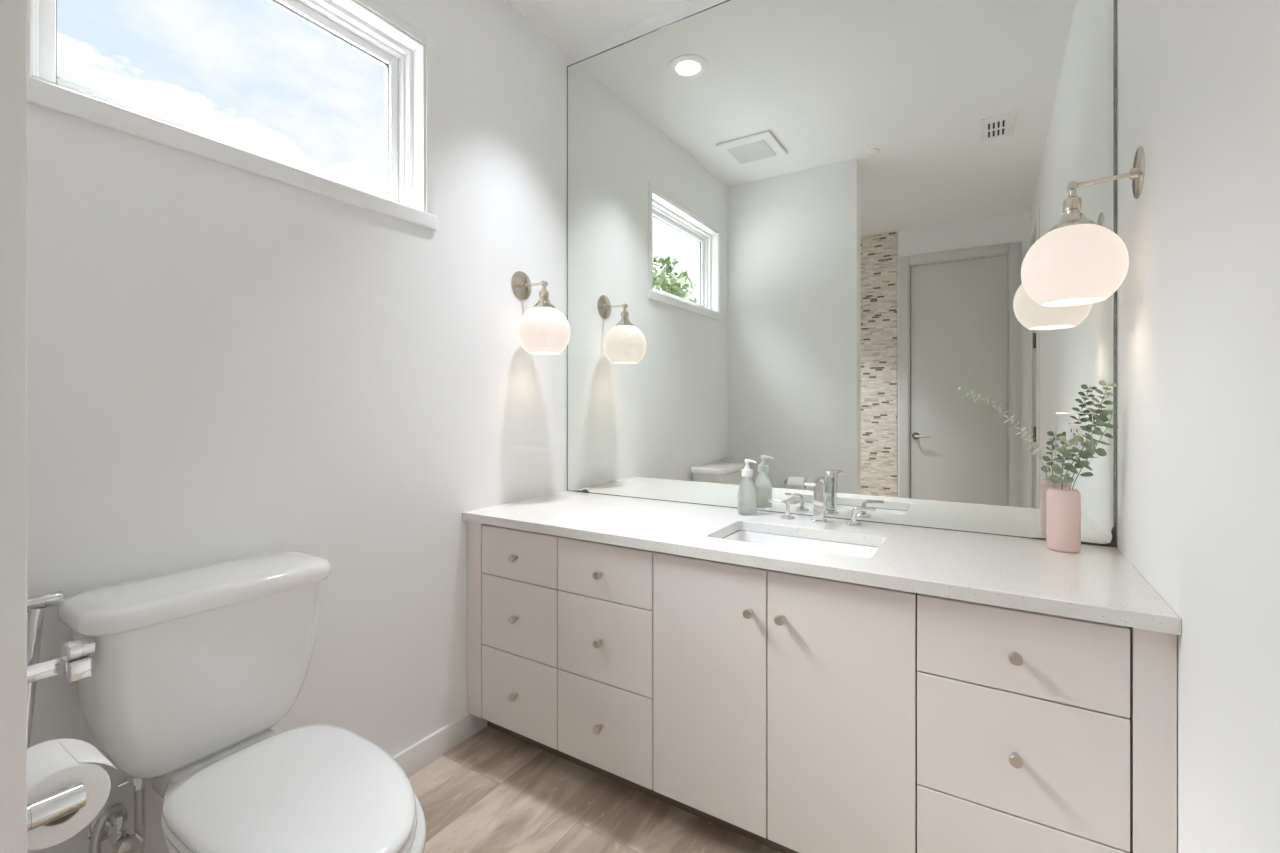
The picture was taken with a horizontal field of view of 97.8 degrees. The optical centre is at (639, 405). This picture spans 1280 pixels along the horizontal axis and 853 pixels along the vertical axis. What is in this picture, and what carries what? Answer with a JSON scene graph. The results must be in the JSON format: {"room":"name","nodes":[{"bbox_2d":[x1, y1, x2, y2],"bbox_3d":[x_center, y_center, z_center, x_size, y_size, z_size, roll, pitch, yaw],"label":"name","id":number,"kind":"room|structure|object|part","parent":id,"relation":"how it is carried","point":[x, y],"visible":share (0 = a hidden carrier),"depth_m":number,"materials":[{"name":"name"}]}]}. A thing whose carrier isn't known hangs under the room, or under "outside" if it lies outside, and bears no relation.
{"room":"bathroom","nodes":[
{"label":"bathroom","id":0,"kind":"room"},
{"bbox_2d":[0,0,26,852],"bbox_3d":[-0.932,-0.190,0.659,0.875,2.741,0.127,0,0,32],"label":"wall partition","id":1,"kind":"structure","parent":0,"point":[13,13],"depth_m":0.47,"materials":[{"name":"white paint"}]},
{"bbox_2d":[27,782,85,831],"bbox_3d":[-0.799,0.498,0.710,0.174,0.037,0.100,0,0,32],"label":"toilet paper holder","id":2,"kind":"object","parent":1,"relation":"attached to","point":[42,811],"visible":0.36,"depth_m":0.69,"materials":[{"name":"silver metal"}]},
{"bbox_2d":[27,739,116,849],"bbox_3d":[-0.777,0.510,0.745,0.105,0.094,0.108,0,0,32],"label":"toilet paper roll","id":3,"kind":"object","parent":2,"relation":"on","point":[53,766],"visible":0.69,"depth_m":0.73,"materials":[{"name":"white paper"}]},
{"bbox_2d":[27,0,567,852],"bbox_3d":[-1.331,-0.190,0.998,0.160,2.741,3.764,0,0,32],"label":"wall","id":4,"kind":"structure","parent":0,"point":[225,363],"depth_m":1.54,"materials":[{"name":"white paint"}]},
{"bbox_2d":[87,777,147,852],"bbox_3d":[-1.074,0.855,1.138,0.128,0.206,0.093,0,0,32],"label":"supply valve","id":5,"kind":"object","parent":4,"relation":"attached to","point":[110,824],"visible":0.98,"depth_m":1.13,"materials":[{"name":"silver metal"}]},
{"bbox_3d":[-1.030,0.881,1.119,0.034,0.042,0.048,0,0,32],"label":"valve handle","id":6,"kind":"part","parent":5,"relation":"part of","materials":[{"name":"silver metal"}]},
{"bbox_2d":[27,0,436,230],"bbox_3d":[-0.996,-0.905,1.490,0.146,0.638,0.977,0,0,32],"label":"window","id":7,"kind":"structure","parent":4,"relation":"in","point":[350,22],"depth_m":1.64,"materials":[{"name":"white paint"}]},
{"bbox_3d":[-0.971,-0.610,1.474,0.086,0.048,0.977,0,0,32],"label":"sill","id":8,"kind":"part","parent":7,"relation":"part of","materials":[{"name":"paint"}]},
{"bbox_3d":[-0.945,-0.929,1.458,0.007,0.590,0.971,0,0,32],"label":"casing","id":9,"kind":"part","parent":7,"relation":"part of","materials":[{"name":"white paint"}]},
{"bbox_2d":[393,713,487,776],"bbox_3d":[-0.915,1.137,1.501,0.013,0.087,1.320,0,0,32],"label":"baseboard","id":10,"kind":"structure","parent":4,"relation":"attached to","point":[417,756],"depth_m":1.87,"materials":[{"name":"paint"}]},
{"bbox_2d":[511,271,570,354],"bbox_3d":[-0.379,-0.369,2.164,0.222,0.333,0.203,0,0,32],"label":"wall sconce","id":11,"kind":"object","parent":4,"relation":"attached to","point":[543,329],"visible":1,"depth_m":2.10,"materials":[{"name":"white glass"}]},
{"bbox_3d":[-0.420,-0.476,2.190,0.101,0.016,0.010,0,0,32],"label":"arm","id":12,"kind":"part","parent":11,"relation":"part of","materials":[{"name":"silver metal"}]},
{"bbox_3d":[-0.371,-0.291,2.159,0.203,0.175,0.203,0,0,32],"label":"lamp shade","id":13,"kind":"part","parent":11,"relation":"part of","materials":[{"name":"white glass"}]},
{"bbox_2d":[407,726,781,852],"bbox_3d":[-0.470,1.231,0.462,2.107,0.100,3.764,0,0,32],"label":"floor","id":14,"kind":"structure","parent":0,"point":[495,791],"depth_m":1.63,"materials":[{"name":"wood"}]},
{"bbox_2d":[27,591,63,748],"bbox_3d":[-1.094,0.770,0.962,0.214,0.824,0.179,0,0,32],"label":"chrome rod","id":15,"kind":"object","parent":14,"relation":"on","point":[36,605],"visible":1,"depth_m":1.04,"materials":[{"name":"silver metal"}]},
{"bbox_2d":[27,551,425,852],"bbox_3d":[-0.768,0.777,1.017,0.756,0.806,0.630,0,0,32],"label":"toilet","id":16,"kind":"object","parent":14,"relation":"on","point":[183,679],"visible":1,"depth_m":1.09,"materials":[{"name":"ceramic"}]},
{"bbox_3d":[-1.067,0.462,0.936,0.006,0.030,0.176,0,0,32],"label":"lever arm","id":17,"kind":"part","parent":16,"relation":"part of","materials":[{"name":"silver metal"}]},
{"bbox_3d":[-1.010,0.437,1.004,0.033,0.033,0.038,0,0,27],"label":"flush lever","id":18,"kind":"part","parent":16,"relation":"part of","materials":[{"name":"silver metal"}]},
{"bbox_3d":[-0.946,0.396,1.232,0.228,0.044,0.453,0,0,32],"label":"tank lid","id":19,"kind":"part","parent":16,"relation":"part of","materials":[{"name":"white ceramic"}]},
{"bbox_3d":[-0.950,0.585,1.235,0.196,0.332,0.416,0,0,32],"label":"tank","id":20,"kind":"part","parent":16,"relation":"part of","materials":[{"name":"white ceramic"}]},
{"bbox_3d":[-0.624,0.753,1.044,0.525,0.016,0.336,0,0,32],"label":"seat","id":21,"kind":"part","parent":16,"relation":"part of","materials":[{"name":"plastic"}]},
{"bbox_3d":[-0.626,0.730,1.045,0.522,0.024,0.332,0,0,32],"label":"seat lid","id":22,"kind":"part","parent":16,"relation":"part of","materials":[{"name":"plastic"}]},
{"bbox_2d":[467,521,1176,852],"bbox_3d":[0.309,0.793,1.712,1.864,0.774,0.566,0,0,32],"label":"vanity cabinet","id":23,"kind":"object","parent":14,"relation":"on","point":[784,712],"visible":0.95,"depth_m":1.33,"materials":[{"name":"paint"}]},
{"bbox_3d":[-0.419,0.962,1.849,0.024,0.024,0.028,0,0,32],"label":"knob","id":24,"kind":"part","parent":23,"relation":"part of","materials":[{"name":"silver metal"}]},
{"bbox_3d":[-0.419,0.707,1.849,0.024,0.024,0.028,0,0,32],"label":"knob","id":25,"kind":"part","parent":23,"relation":"part of","materials":[{"name":"silver metal"}]},
{"bbox_3d":[-0.419,0.504,1.849,0.024,0.024,0.028,0,0,32],"label":"knob","id":26,"kind":"part","parent":23,"relation":"part of","materials":[{"name":"silver metal"}]},
{"bbox_3d":[-0.403,0.962,1.868,0.341,0.258,0.020,0,0,32],"label":"drawer","id":27,"kind":"part","parent":23,"relation":"part of","materials":[{"name":"paint"}]},
{"bbox_3d":[-0.403,0.707,1.868,0.341,0.246,0.020,0,0,32],"label":"drawer","id":28,"kind":"part","parent":23,"relation":"part of","materials":[{"name":"paint"}]},
{"bbox_3d":[-0.403,0.498,1.868,0.341,0.166,0.020,0,0,32],"label":"drawer","id":29,"kind":"part","parent":23,"relation":"part of","materials":[{"name":"paint"}]},
{"bbox_3d":[-0.124,0.962,1.666,0.024,0.024,0.028,0,0,32],"label":"knob","id":30,"kind":"part","parent":23,"relation":"part of","materials":[{"name":"silver metal"}]},
{"bbox_3d":[-0.124,0.707,1.666,0.024,0.024,0.028,0,0,32],"label":"knob","id":31,"kind":"part","parent":23,"relation":"part of","materials":[{"name":"silver metal"}]},
{"bbox_3d":[-0.124,0.504,1.666,0.024,0.024,0.028,0,0,32],"label":"knob","id":32,"kind":"part","parent":23,"relation":"part of","materials":[{"name":"silver metal"}]},
{"bbox_3d":[-0.108,0.962,1.684,0.348,0.258,0.020,0,0,32],"label":"drawer","id":33,"kind":"part","parent":23,"relation":"part of","materials":[{"name":"paint"}]},
{"bbox_3d":[-0.108,0.707,1.684,0.348,0.246,0.020,0,0,32],"label":"drawer","id":34,"kind":"part","parent":23,"relation":"part of","materials":[{"name":"paint"}]},
{"bbox_3d":[-0.108,0.498,1.684,0.348,0.166,0.020,0,0,32],"label":"drawer","id":35,"kind":"part","parent":23,"relation":"part of","materials":[{"name":"paint"}]},
{"bbox_3d":[0.183,0.753,1.503,0.331,0.676,0.020,0,0,32],"label":"door","id":36,"kind":"part","parent":23,"relation":"part of","materials":[{"name":"paint"}]},
{"bbox_3d":[0.276,0.525,1.416,0.024,0.024,0.028,0,0,32],"label":"knob","id":37,"kind":"part","parent":23,"relation":"part of","materials":[{"name":"silver metal"}]},
{"bbox_3d":[0.346,0.525,1.373,0.024,0.024,0.028,0,0,32],"label":"knob","id":38,"kind":"part","parent":23,"relation":"part of","materials":[{"name":"silver metal"}]},
{"bbox_2d":[462,491,1180,634],"bbox_3d":[0.317,0.389,1.725,1.865,0.030,0.584,0,0,32],"label":"countertop","id":39,"kind":"structure","parent":23,"relation":"on","point":[1095,583],"depth_m":1.44,"materials":[{"name":"stone"}]},
{"bbox_2d":[738,459,756,514],"bbox_3d":[0.371,0.279,1.934,0.065,0.190,0.065,0,0,-13],"label":"soap dispenser","id":40,"kind":"object","parent":39,"relation":"on","point":[747,492],"visible":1,"depth_m":1.91,"materials":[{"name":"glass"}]},
{"bbox_2d":[722,530,878,557],"bbox_3d":[0.446,0.481,1.598,0.481,0.150,0.296,0,0,32],"label":"sink","id":41,"kind":"object","parent":39,"relation":"in","point":[848,549],"visible":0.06,"depth_m":1.71,"materials":[{"name":"white ceramic"}]},
{"bbox_2d":[769,476,874,526],"bbox_3d":[0.559,0.299,1.766,0.333,0.149,0.139,0,0,32],"label":"faucet","id":42,"kind":"object","parent":39,"relation":"on","point":[817,483],"visible":1,"depth_m":1.79,"materials":[{"name":"silver metal"}]},
{"bbox_3d":[0.467,0.341,1.868,0.071,0.053,0.017,0,0,32],"label":"lever","id":43,"kind":"part","parent":42,"relation":"part of","materials":[{"name":"silver metal"}]},
{"bbox_3d":[0.490,0.370,1.853,0.047,0.008,0.047,0,0,32],"label":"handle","id":44,"kind":"part","parent":42,"relation":"part of","materials":[{"name":"silver metal"}]},
{"bbox_3d":[0.553,0.296,1.763,0.035,0.143,0.127,0,0,32],"label":"spout","id":45,"kind":"part","parent":42,"relation":"part of","materials":[{"name":"silver metal"}]},
{"bbox_3d":[0.580,0.370,1.805,0.052,0.008,0.052,0,0,32],"label":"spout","id":46,"kind":"part","parent":42,"relation":"part of","materials":[{"name":"silver metal"}]},
{"bbox_3d":[0.669,0.370,1.746,0.047,0.008,0.047,0,0,32],"label":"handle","id":47,"kind":"part","parent":42,"relation":"part of","materials":[{"name":"silver metal"}]},
{"bbox_3d":[0.692,0.341,1.732,0.071,0.053,0.017,0,0,32],"label":"lever","id":48,"kind":"part","parent":42,"relation":"part of","materials":[{"name":"silver metal"}]},
{"bbox_2d":[1046,487,1080,552],"bbox_3d":[1.101,0.295,1.452,0.072,0.158,0.072,0,0,32],"label":"vase","id":49,"kind":"object","parent":39,"relation":"on","point":[1063,507],"visible":0.99,"depth_m":1.43,"materials":[{"name":"pink ceramic"}]},
{"bbox_2d":[956,387,1054,488],"bbox_3d":[1.027,0.139,1.562,0.041,0.393,0.262,0,0,-41],"label":"stem","id":50,"kind":"object","parent":49,"relation":"in","point":[1000,409],"visible":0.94,"depth_m":1.55,"materials":[{"name":"green plant"}]},
{"bbox_2d":[1049,436,1077,489],"bbox_3d":[1.082,0.205,1.420,0.051,0.259,0.064,0,0,0],"label":"stem","id":51,"kind":"object","parent":49,"relation":"in","point":[1053,478],"visible":0.94,"depth_m":1.42,"materials":[{"name":"green plant"}]},
{"bbox_2d":[1069,380,1116,489],"bbox_3d":[1.126,0.136,1.401,0.056,0.399,0.110,0,0,-41],"label":"stem","id":52,"kind":"object","parent":49,"relation":"in","point":[1078,438],"visible":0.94,"depth_m":1.40,"materials":[{"name":"green plant"}]},
{"bbox_2d":[1069,407,1117,489],"bbox_3d":[1.158,0.169,1.435,0.106,0.332,0.061,0,0,32],"label":"stem","id":53,"kind":"object","parent":49,"relation":"in","point":[1101,452],"visible":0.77,"depth_m":1.43,"materials":[{"name":"green plant"}]},
{"bbox_3d":[0.468,0.753,1.325,0.336,0.676,0.020,0,0,32],"label":"door","id":54,"kind":"part","parent":23,"relation":"part of","materials":[{"name":"paint"}]},
{"bbox_3d":[0.753,0.707,1.119,0.024,0.024,0.028,0,0,32],"label":"knob","id":55,"kind":"part","parent":23,"relation":"part of","materials":[{"name":"silver metal"}]},
{"bbox_3d":[0.753,0.504,1.119,0.024,0.024,0.028,0,0,32],"label":"knob","id":56,"kind":"part","parent":23,"relation":"part of","materials":[{"name":"silver metal"}]},
{"bbox_3d":[0.765,0.962,1.140,0.357,0.258,0.020,0,0,32],"label":"drawer","id":57,"kind":"part","parent":23,"relation":"part of","materials":[{"name":"paint"}]},
{"bbox_3d":[0.765,0.707,1.140,0.357,0.246,0.020,0,0,32],"label":"drawer","id":58,"kind":"part","parent":23,"relation":"part of","materials":[{"name":"paint"}]},
{"bbox_3d":[0.765,0.498,1.140,0.357,0.166,0.020,0,0,32],"label":"drawer","id":59,"kind":"part","parent":23,"relation":"part of","materials":[{"name":"paint"}]},
{"bbox_2d":[505,0,689,52],"bbox_3d":[-0.487,-1.620,0.472,2.147,0.120,3.764,0,0,32],"label":"ceiling","id":60,"kind":"structure","parent":0,"point":[572,25],"depth_m":2.22,"materials":[{"name":"white paint"}]},
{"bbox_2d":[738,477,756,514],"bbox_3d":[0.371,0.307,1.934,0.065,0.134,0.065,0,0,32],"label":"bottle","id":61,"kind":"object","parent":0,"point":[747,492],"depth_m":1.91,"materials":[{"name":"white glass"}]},
{"bbox_2d":[568,0,1116,547],"bbox_3d":[0.499,-0.190,2.016,1.867,2.741,0.100,0,0,32],"label":"wall","id":62,"kind":"structure","parent":0,"point":[691,7],"depth_m":2.26,"materials":[{"name":"white paint"}]},
{"bbox_2d":[567,0,1116,546],"bbox_3d":[0.470,-0.562,1.970,1.864,1.871,0.007,0,0,32],"label":"wall mirror","id":63,"kind":"object","parent":62,"relation":"attached to","point":[796,229],"visible":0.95,"depth_m":1.84,"materials":[{"name":"clear glass"}]},
{"bbox_2d":[1055,413,1092,460],"bbox_3d":[1.181,0.084,1.520,0.081,0.130,0.008,0,0,32],"label":"electrical outlet","id":64,"kind":"object","parent":63,"relation":"attached to","point":[1067,425],"visible":0.68,"depth_m":1.52,"materials":[{"name":"white plastic"}]},
{"bbox_2d":[1066,424,1081,449],"bbox_3d":[1.180,0.084,1.518,0.035,0.070,0.004,0,0,32],"label":"receptacle","id":65,"kind":"object","parent":64,"relation":"attached to","point":[1072,430],"depth_m":1.52,"materials":[{"name":"white plastic"}]},
{"bbox_2d":[1117,0,1279,852],"bbox_3d":[0.373,-0.190,-0.064,0.120,2.741,3.764,0,0,32],"label":"wall","id":66,"kind":"structure","parent":0,"point":[1198,81],"depth_m":0.87,"materials":[{"name":"white paint"}]},
{"bbox_2d":[1021,146,1144,306],"bbox_3d":[1.035,-0.414,1.321,0.222,0.339,0.203,0,0,32],"label":"wall sconce","id":67,"kind":"object","parent":66,"relation":"attached to","point":[1079,261],"visible":1,"depth_m":1.26,"materials":[{"name":"white glass"}]},
{"bbox_3d":[1.027,-0.333,1.325,0.203,0.175,0.203,0,0,32],"label":"lamp shade","id":68,"kind":"part","parent":67,"relation":"part of","materials":[{"name":"white glass"}]},
{"bbox_3d":[1.076,-0.524,1.295,0.101,0.016,0.010,0,0,32],"label":"arm","id":69,"kind":"part","parent":67,"relation":"part of","materials":[{"name":"silver metal"}]}
]}

